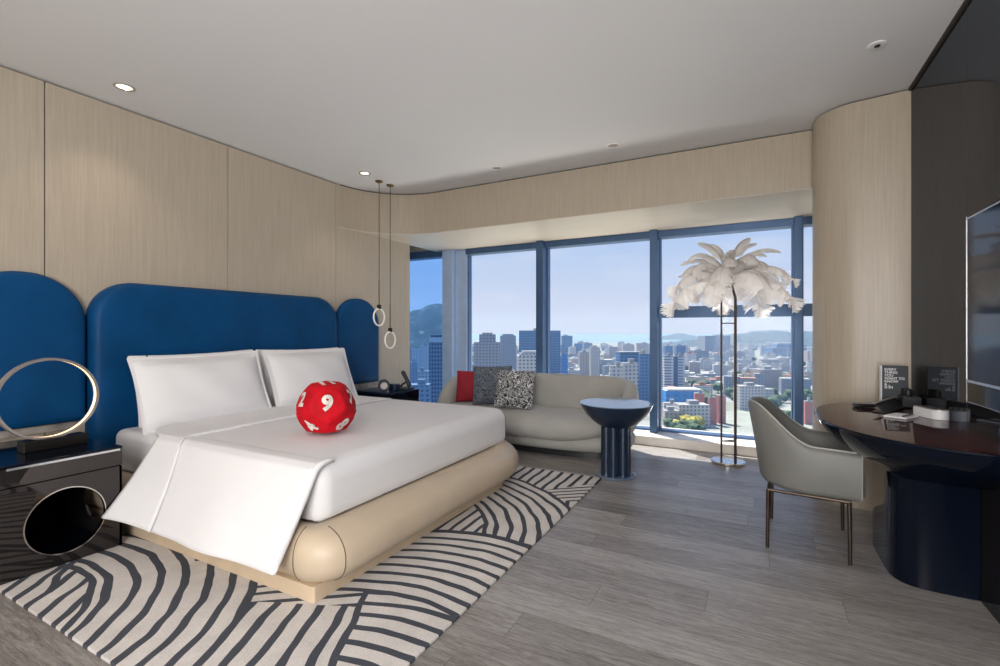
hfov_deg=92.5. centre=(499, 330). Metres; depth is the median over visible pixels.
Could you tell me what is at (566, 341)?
office tower
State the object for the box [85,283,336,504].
headboard
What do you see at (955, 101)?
wall
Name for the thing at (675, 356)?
office tower
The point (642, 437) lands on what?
window sill
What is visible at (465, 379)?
throw cushion
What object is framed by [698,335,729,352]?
apartment tower
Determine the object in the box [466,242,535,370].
window
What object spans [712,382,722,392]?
tree
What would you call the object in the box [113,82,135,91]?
recessed light
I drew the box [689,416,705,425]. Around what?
tree
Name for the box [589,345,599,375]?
apartment tower
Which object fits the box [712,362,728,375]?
block
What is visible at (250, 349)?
bed pillow
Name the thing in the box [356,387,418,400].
nightstand
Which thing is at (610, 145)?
recessed light
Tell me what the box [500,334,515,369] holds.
apartment tower
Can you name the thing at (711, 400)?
apartment block
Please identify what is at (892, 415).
notepad
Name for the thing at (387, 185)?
pendant lamp
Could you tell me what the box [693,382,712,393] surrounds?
block
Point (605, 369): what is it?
block
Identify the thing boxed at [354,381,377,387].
backsplash
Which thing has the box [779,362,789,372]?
apartment block
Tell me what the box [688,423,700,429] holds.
tree
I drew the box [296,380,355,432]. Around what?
cushion
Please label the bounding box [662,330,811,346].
hill
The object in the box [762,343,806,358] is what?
office block
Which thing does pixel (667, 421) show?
tree
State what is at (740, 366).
apartment block
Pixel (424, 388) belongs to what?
office tower
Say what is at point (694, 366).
block
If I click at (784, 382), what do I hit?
block
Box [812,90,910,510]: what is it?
wall
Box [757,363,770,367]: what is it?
block
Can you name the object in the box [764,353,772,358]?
block
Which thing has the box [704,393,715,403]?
tree
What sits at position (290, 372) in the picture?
bed pillow
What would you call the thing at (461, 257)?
trim
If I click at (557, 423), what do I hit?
sofa
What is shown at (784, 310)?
window frame
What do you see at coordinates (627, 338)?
sea
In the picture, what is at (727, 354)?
block
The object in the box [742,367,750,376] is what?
block
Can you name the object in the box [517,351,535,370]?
apartment tower
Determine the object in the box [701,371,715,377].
block
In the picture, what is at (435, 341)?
office tower
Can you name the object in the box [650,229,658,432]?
trim
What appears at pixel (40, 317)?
upholstered panel
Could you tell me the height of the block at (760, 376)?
29.800 m
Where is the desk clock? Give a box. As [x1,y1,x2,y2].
[378,379,399,391]
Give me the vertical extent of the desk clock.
0.126 m
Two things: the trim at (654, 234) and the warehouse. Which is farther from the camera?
the warehouse
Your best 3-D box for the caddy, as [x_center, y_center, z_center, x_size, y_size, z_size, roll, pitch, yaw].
[2.492,0.405,2.919,0.090,0.108,0.140,0,0,28]
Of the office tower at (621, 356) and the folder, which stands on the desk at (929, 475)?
the folder
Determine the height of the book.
0.242 m
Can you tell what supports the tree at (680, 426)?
on the ground
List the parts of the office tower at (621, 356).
crown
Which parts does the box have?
lid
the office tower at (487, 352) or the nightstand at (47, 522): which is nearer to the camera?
the nightstand at (47, 522)
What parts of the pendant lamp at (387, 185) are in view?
rod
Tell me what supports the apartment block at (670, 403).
on the ground
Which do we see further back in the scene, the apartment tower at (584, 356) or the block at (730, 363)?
the block at (730, 363)
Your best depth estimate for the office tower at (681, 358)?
619.96 m
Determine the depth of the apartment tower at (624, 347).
1499.96 m
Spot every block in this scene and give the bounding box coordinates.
[410,359,416,382]
[418,367,428,382]
[568,346,575,353]
[568,357,577,363]
[568,367,579,374]
[578,350,588,366]
[600,353,609,358]
[600,358,613,365]
[602,364,610,375]
[607,345,617,358]
[640,348,649,352]
[662,399,673,408]
[662,406,685,426]
[673,399,709,426]
[684,351,695,369]
[685,370,694,376]
[686,374,709,381]
[689,349,708,360]
[689,360,699,373]
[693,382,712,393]
[694,389,703,402]
[699,357,714,369]
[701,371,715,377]
[704,359,710,370]
[705,376,719,384]
[707,393,716,424]
[709,352,723,361]
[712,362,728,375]
[716,391,725,423]
[723,373,739,395]
[724,351,729,360]
[728,360,733,370]
[730,349,744,358]
[737,358,750,364]
[737,362,746,371]
[738,342,742,349]
[742,349,754,360]
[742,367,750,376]
[745,354,751,361]
[747,363,756,368]
[754,371,764,385]
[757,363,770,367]
[759,357,777,364]
[760,344,769,355]
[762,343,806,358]
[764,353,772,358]
[770,363,778,368]
[776,356,789,364]
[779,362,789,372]
[779,377,810,393]
[783,372,808,377]
[786,350,790,359]
[804,349,810,361]
[804,369,811,384]
[804,397,811,424]
[808,361,811,370]
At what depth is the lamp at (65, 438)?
2.60 m
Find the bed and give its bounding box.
[86,427,518,602]
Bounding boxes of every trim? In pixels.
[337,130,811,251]
[442,250,455,388]
[456,249,467,374]
[536,240,546,372]
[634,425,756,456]
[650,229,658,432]
[793,215,802,425]
[909,0,969,90]
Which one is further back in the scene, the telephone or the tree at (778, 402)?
the tree at (778, 402)
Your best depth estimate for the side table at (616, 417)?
3.88 m
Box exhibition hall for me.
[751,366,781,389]
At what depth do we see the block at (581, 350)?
1153.43 m
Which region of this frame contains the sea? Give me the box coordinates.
[472,334,729,342]
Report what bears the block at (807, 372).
on the ground
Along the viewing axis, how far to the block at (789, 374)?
703.53 m
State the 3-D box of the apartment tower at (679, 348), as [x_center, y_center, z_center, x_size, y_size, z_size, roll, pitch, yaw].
[473.094,59.920,1257.208,24.028,52.561,14.417,0,0,3]
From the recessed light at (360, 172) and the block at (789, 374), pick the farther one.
the block at (789, 374)
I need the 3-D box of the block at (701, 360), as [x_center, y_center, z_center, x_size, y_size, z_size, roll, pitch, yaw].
[466.660,72.600,1078.918,30.855,27.200,17.607,0,0,12]
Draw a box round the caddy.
[898,388,921,407]
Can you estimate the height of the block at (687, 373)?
11.400 m
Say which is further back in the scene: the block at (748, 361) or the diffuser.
the block at (748, 361)
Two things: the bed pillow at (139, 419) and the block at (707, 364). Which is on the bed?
the bed pillow at (139, 419)
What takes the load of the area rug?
on the floor
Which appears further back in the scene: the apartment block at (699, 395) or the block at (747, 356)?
the block at (747, 356)
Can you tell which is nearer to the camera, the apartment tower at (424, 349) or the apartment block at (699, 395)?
the apartment block at (699, 395)
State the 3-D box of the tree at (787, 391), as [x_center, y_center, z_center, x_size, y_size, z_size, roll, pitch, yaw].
[363.872,79.287,599.558,15.238,13.826,15.799,0,0,1]
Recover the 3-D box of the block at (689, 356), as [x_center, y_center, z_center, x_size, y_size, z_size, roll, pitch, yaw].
[421.919,65.700,1062.360,24.181,41.000,10.415,0,0,-14]
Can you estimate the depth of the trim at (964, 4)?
2.56 m
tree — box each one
[663,418,672,427]
[669,421,678,427]
[674,424,688,428]
[679,414,691,420]
[684,420,696,427]
[687,380,695,386]
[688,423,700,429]
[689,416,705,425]
[696,417,704,425]
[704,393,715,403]
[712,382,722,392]
[724,387,732,396]
[769,396,782,407]
[770,387,778,395]
[779,394,789,402]
[783,410,790,416]
[784,389,790,399]
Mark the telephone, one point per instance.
(407, 381)
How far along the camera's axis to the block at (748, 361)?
930.21 m
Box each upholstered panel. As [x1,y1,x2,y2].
[0,271,85,430]
[336,299,378,383]
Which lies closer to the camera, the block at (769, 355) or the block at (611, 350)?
the block at (769, 355)
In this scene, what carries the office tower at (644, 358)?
on the ground
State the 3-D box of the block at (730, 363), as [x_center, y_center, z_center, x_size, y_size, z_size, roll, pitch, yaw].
[489.282,72.600,988.365,24.837,27.200,21.637,0,0,-21]
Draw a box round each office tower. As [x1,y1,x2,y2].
[411,379,430,401]
[429,334,441,402]
[474,333,500,366]
[519,328,560,373]
[561,335,572,352]
[561,351,567,373]
[616,351,640,394]
[639,350,649,401]
[663,353,673,386]
[674,354,677,386]
[677,353,684,386]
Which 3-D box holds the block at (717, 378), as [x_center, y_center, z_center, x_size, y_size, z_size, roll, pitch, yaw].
[330.651,78.100,733.346,27.424,16.200,14.601,0,0,-11]
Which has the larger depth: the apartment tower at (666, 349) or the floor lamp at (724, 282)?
the apartment tower at (666, 349)
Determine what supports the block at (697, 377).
on the ground
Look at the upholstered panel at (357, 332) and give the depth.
5.23 m
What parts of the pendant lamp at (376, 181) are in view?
rod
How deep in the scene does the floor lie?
2.14 m
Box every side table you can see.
[579,398,653,480]
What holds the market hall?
on the ground
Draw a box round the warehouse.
[740,377,756,384]
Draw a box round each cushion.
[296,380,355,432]
[456,371,473,401]
[473,366,511,404]
[493,370,535,409]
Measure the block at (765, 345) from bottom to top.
41.000 m
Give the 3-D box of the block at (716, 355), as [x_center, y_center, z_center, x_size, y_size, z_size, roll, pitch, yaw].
[611.322,72.600,1353.832,31.190,27.200,25.010,0,0,-11]
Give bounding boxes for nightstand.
[0,435,121,584]
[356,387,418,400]
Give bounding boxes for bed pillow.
[127,349,252,357]
[127,351,271,434]
[134,384,141,427]
[256,347,337,405]
[261,348,357,406]
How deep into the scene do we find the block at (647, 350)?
1448.85 m
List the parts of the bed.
mattress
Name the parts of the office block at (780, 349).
crown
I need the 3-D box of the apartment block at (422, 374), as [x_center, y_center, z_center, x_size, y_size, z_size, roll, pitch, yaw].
[-76.685,61.543,483.320,11.066,49.314,6.640,0,0,-10]
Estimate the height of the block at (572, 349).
41.000 m
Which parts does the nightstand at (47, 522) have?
panel, panel, drawer, panel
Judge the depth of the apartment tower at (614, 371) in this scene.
395.13 m
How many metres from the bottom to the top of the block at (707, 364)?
24.900 m
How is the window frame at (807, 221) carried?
in the wall
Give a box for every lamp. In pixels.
[0,358,98,452]
[373,180,384,325]
[384,184,395,348]
[660,238,805,466]
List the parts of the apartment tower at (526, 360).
crown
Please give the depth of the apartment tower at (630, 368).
400.37 m
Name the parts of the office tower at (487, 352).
crown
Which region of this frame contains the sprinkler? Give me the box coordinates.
[867,40,887,49]
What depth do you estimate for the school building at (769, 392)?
545.24 m
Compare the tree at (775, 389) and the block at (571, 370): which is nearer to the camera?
the tree at (775, 389)
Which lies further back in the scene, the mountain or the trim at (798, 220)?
the mountain
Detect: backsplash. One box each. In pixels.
[0,421,78,438]
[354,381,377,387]
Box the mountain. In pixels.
[410,304,441,361]
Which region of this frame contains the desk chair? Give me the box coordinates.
[748,396,865,565]
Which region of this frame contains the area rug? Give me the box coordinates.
[0,466,601,665]
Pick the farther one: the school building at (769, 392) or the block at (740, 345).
the block at (740, 345)
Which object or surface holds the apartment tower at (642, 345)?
on the ground
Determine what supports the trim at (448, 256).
on the window sill at (642, 437)
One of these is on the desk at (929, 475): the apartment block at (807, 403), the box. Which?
the box
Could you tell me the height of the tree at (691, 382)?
13.484 m
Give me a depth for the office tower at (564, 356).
720.04 m
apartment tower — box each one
[411,346,419,379]
[420,343,428,370]
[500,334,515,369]
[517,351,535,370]
[574,342,582,353]
[580,349,588,374]
[583,342,591,348]
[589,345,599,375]
[609,362,621,377]
[620,359,637,424]
[621,343,633,350]
[636,342,647,350]
[663,344,672,354]
[675,344,685,354]
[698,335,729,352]
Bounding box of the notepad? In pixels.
[883,413,918,419]
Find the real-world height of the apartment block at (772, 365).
25.577 m
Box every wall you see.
[0,66,409,441]
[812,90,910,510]
[911,0,999,623]
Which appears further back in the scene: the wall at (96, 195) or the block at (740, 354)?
the block at (740, 354)
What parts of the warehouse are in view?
crown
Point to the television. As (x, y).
(982, 226)
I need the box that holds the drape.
[151,436,322,575]
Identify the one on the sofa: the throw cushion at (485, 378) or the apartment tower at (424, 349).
the throw cushion at (485, 378)
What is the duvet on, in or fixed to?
on the bed
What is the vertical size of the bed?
0.533 m
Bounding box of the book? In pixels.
[879,365,907,400]
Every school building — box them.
[733,382,764,409]
[765,388,773,397]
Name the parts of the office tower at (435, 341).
crown, crown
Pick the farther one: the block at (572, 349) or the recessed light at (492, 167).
the block at (572, 349)
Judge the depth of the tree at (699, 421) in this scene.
410.57 m
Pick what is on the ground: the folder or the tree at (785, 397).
the tree at (785, 397)
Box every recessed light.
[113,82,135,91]
[359,171,370,174]
[491,166,502,169]
[606,143,619,148]
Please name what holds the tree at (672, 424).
on the ground
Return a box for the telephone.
[400,370,414,390]
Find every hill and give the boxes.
[648,333,697,339]
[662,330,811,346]
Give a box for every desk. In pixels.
[813,402,999,600]
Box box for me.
[913,405,948,419]
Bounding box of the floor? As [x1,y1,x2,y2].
[0,444,999,665]
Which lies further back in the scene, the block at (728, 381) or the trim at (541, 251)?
the block at (728, 381)
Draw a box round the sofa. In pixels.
[437,373,638,458]
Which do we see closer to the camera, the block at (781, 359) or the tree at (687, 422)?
the tree at (687, 422)
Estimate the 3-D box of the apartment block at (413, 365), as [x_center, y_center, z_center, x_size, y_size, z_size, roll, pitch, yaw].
[-95.520,58.369,522.907,9.691,55.661,5.815,0,0,1]
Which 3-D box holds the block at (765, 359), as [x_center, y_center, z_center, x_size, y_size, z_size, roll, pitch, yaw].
[534.799,69.150,953.050,30.052,34.100,17.958,0,0,19]
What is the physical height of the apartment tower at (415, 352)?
66.350 m
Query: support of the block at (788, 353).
on the ground
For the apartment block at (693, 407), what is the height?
23.072 m
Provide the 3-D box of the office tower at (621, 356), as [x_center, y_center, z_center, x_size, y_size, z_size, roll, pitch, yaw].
[152.323,55.252,567.802,26.009,61.895,15.605,0,0,-3]
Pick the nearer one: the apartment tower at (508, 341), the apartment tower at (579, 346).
the apartment tower at (508, 341)
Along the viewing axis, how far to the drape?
2.34 m
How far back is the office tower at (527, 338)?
719.34 m
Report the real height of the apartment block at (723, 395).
30.014 m
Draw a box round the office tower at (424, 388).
[411,379,430,401]
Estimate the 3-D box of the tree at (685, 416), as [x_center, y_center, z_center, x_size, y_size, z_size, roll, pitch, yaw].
[165.398,79.873,424.453,13.719,12.653,13.962,0,0,41]
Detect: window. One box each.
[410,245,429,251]
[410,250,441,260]
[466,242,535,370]
[545,232,649,429]
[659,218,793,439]
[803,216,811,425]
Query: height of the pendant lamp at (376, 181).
1.511 m
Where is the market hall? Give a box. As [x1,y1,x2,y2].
[662,387,703,401]
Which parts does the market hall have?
crown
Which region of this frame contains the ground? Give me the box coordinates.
[472,341,811,427]
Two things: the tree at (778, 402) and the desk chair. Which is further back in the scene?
the tree at (778, 402)
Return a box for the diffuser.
[116,84,131,89]
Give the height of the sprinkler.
0.014 m
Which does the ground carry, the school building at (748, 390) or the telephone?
the school building at (748, 390)
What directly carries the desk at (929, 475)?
on the floor
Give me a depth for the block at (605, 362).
1038.74 m
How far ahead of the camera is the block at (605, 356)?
1111.96 m
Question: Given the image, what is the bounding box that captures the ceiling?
[0,0,963,193]
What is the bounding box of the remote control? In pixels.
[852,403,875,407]
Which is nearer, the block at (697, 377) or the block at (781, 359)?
the block at (697, 377)
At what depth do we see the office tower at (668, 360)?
620.11 m
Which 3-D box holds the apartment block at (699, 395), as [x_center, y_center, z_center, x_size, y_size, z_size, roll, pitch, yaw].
[200.555,72.566,482.742,9.140,27.269,5.484,0,0,11]
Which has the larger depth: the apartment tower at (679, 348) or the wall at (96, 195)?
the apartment tower at (679, 348)
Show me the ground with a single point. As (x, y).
(729, 403)
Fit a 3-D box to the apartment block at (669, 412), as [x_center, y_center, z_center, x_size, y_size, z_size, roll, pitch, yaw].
[157.714,77.357,435.417,18.057,17.686,10.834,0,0,5]
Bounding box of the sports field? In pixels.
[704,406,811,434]
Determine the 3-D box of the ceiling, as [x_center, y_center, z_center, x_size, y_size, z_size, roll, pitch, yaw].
[-0.864,-1.620,2.583,6.050,0.120,7.750,0,0,28]
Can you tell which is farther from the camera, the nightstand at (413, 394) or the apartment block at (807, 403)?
the apartment block at (807, 403)
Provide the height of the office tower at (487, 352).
84.458 m
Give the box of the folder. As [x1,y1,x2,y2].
[872,396,904,413]
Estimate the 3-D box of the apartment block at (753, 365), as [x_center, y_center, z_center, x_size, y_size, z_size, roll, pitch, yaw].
[476.237,73.411,904.151,16.607,25.577,8.304,0,0,-9]
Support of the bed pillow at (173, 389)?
on the bed
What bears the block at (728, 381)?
on the ground
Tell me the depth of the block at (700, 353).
1213.22 m
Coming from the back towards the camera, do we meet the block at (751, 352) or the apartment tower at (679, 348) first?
the block at (751, 352)
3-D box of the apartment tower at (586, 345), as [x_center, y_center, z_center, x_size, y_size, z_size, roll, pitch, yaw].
[321.381,62.921,1759.323,31.078,46.559,18.647,0,0,-6]
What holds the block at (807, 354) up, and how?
on the ground
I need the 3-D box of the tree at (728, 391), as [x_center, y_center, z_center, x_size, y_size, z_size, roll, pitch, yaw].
[298.702,79.371,620.707,15.620,13.657,15.623,0,0,-19]
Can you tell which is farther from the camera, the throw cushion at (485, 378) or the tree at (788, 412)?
the tree at (788, 412)
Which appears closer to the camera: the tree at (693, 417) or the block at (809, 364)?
the tree at (693, 417)
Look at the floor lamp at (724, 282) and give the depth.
4.24 m
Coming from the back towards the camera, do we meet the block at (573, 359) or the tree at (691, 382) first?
the block at (573, 359)
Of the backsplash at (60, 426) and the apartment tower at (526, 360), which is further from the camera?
the apartment tower at (526, 360)
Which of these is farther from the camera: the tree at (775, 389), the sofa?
the tree at (775, 389)
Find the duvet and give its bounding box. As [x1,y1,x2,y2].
[101,395,504,575]
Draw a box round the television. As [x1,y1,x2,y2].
[966,199,999,412]

